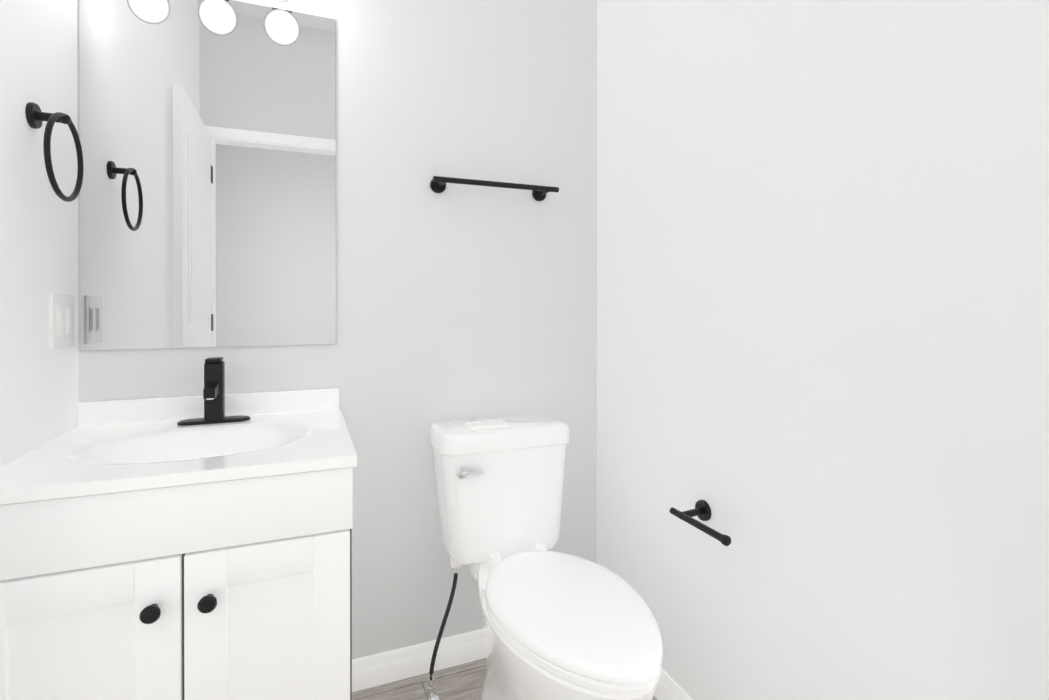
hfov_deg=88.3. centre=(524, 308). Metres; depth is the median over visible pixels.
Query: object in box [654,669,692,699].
baseboard
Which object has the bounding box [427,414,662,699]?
toilet
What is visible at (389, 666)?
baseboard
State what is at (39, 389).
wall
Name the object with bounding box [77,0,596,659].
wall
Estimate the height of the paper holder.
0.052 m
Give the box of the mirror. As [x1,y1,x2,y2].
[79,0,335,349]
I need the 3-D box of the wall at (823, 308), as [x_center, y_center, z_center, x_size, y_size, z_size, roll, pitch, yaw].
[0.626,-0.245,1.130,0.100,2.750,1.720,0,0,-22]
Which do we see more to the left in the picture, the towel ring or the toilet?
the towel ring
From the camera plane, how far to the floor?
1.61 m
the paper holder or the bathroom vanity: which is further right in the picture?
the paper holder
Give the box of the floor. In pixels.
[352,658,657,699]
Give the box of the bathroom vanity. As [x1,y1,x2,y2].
[0,388,356,699]
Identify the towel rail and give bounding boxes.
[430,176,558,200]
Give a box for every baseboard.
[352,629,485,691]
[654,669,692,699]
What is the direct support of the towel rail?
attached to the wall at (455, 302)
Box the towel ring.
[25,102,83,201]
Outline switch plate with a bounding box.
[50,294,73,349]
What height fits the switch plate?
0.126 m
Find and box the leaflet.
[465,419,507,430]
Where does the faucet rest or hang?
on the bathroom vanity
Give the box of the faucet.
[177,357,249,425]
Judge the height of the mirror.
0.944 m
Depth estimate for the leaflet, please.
1.58 m
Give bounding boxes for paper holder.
[670,500,730,545]
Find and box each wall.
[0,0,78,467]
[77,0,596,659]
[597,0,1048,699]

